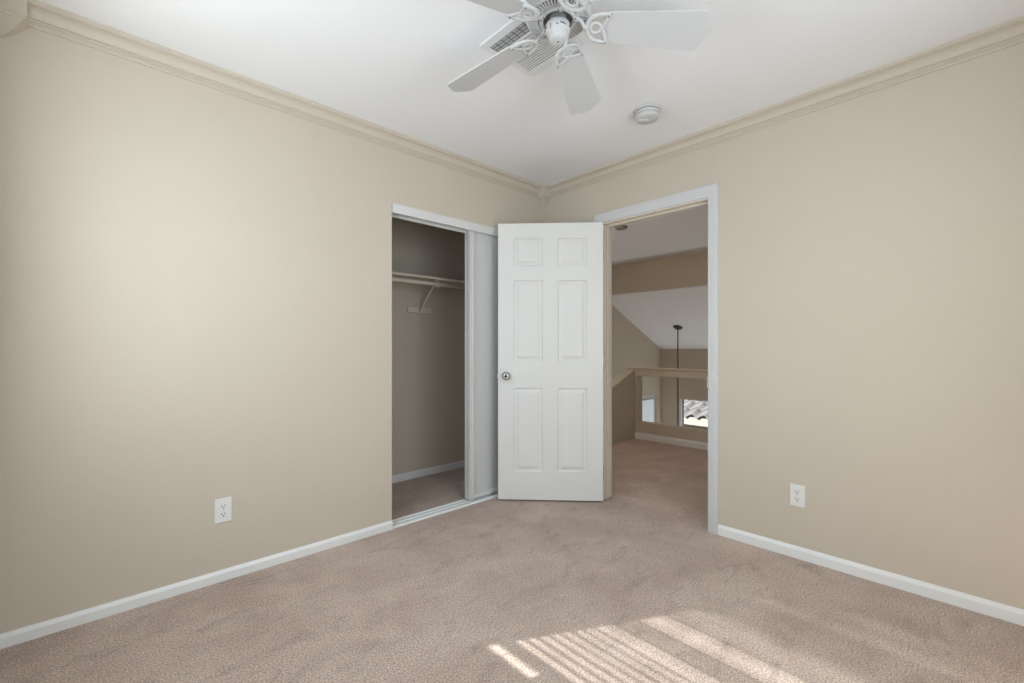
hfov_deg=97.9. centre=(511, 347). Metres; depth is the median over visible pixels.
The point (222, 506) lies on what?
receptacle
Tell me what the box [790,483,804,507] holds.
wall outlet
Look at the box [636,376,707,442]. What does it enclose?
wall
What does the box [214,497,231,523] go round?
wall outlet
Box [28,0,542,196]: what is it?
crown molding
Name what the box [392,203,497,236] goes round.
closet track
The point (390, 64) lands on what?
ceiling
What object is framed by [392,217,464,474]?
wall
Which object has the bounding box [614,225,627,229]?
smoke detector
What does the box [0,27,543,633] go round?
wall
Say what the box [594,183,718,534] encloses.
door frame
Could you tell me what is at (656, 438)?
baseboard
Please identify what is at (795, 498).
receptacle
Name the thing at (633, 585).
floor
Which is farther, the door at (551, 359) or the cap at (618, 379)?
the cap at (618, 379)
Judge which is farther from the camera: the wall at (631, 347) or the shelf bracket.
the wall at (631, 347)
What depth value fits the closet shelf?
3.63 m
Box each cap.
[612,369,634,388]
[626,367,707,378]
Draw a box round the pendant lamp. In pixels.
[673,325,682,424]
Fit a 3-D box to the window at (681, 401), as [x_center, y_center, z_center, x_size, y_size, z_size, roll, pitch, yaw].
[3.758,2.137,7.747,0.105,2.372,1.725,0,0,-43]
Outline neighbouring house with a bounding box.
[684,400,707,428]
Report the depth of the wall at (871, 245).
2.14 m
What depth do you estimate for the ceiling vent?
1.94 m
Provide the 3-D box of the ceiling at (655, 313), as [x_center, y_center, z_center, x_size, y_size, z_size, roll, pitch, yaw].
[3.595,-0.447,6.546,2.030,1.037,4.240,0,0,-43]
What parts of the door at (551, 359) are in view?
knob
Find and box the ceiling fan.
[447,0,709,114]
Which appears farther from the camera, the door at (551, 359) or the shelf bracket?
the shelf bracket
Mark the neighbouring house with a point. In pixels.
(695, 412)
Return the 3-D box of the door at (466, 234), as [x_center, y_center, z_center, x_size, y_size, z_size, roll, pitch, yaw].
[-0.108,0.117,3.476,0.627,1.959,0.031,0,0,-43]
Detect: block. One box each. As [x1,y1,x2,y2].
[0,0,29,37]
[537,185,551,209]
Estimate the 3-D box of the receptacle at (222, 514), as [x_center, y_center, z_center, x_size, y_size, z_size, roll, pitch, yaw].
[-1.394,0.803,2.154,0.034,0.028,0.003,0,0,-43]
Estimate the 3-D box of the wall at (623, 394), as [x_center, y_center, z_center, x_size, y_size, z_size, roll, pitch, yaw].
[0.745,0.851,4.889,2.070,1.145,0.120,0,0,-43]
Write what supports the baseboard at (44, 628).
attached to the wall at (196, 279)
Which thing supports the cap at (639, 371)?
on the wall at (667, 430)
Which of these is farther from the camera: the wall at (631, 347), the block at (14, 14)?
the wall at (631, 347)
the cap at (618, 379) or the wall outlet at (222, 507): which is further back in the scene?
the cap at (618, 379)
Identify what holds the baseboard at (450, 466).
attached to the wall at (428, 350)
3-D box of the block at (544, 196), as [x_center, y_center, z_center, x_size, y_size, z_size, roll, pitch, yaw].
[0.265,-1.236,3.667,0.085,0.163,0.085,0,0,-43]
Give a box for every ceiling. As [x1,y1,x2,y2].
[39,0,1023,265]
[612,285,707,348]
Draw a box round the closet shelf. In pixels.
[392,271,464,285]
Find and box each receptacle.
[219,503,227,509]
[219,511,227,517]
[793,489,800,494]
[793,496,800,501]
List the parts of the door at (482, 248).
rail, rail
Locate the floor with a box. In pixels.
[0,438,1023,682]
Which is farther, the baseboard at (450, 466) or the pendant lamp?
the pendant lamp
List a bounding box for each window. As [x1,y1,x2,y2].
[642,396,654,421]
[679,399,707,425]
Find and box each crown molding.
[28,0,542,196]
[546,15,1023,196]
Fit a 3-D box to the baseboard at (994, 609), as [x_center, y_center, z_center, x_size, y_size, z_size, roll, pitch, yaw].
[1.301,1.092,2.620,0.013,0.062,3.030,0,0,-43]
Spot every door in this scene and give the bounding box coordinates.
[465,233,467,497]
[468,230,497,499]
[497,222,603,500]
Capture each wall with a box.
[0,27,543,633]
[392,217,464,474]
[544,42,1023,609]
[612,305,660,422]
[612,372,635,443]
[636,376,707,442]
[661,349,707,425]
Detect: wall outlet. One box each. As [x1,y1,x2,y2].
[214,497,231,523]
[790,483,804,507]
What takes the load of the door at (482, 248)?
hanging from the closet track at (402, 212)
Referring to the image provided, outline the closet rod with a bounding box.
[392,277,464,288]
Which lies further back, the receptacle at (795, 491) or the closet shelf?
the closet shelf
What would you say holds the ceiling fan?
hanging from the ceiling at (390, 64)
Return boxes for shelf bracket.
[407,280,440,313]
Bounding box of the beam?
[612,251,707,294]
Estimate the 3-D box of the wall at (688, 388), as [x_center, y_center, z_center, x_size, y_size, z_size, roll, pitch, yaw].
[4.290,1.873,7.201,0.120,3.900,4.000,0,0,-43]
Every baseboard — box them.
[0,520,392,648]
[392,460,464,482]
[635,432,707,449]
[718,524,1023,625]
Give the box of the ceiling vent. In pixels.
[480,10,583,76]
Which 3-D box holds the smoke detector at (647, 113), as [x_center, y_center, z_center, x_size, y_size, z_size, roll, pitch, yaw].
[0.749,-1.287,2.469,0.150,0.060,0.150,0,0,-43]
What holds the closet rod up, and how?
attached to the wall at (428, 350)
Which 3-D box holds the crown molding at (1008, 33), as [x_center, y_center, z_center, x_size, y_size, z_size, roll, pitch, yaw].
[1.309,-1.278,2.570,0.070,0.077,2.945,0,0,-43]
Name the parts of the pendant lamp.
cord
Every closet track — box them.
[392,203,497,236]
[392,492,497,528]
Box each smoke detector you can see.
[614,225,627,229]
[633,103,661,124]
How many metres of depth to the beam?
6.54 m
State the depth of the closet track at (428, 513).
3.06 m
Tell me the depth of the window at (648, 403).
8.41 m

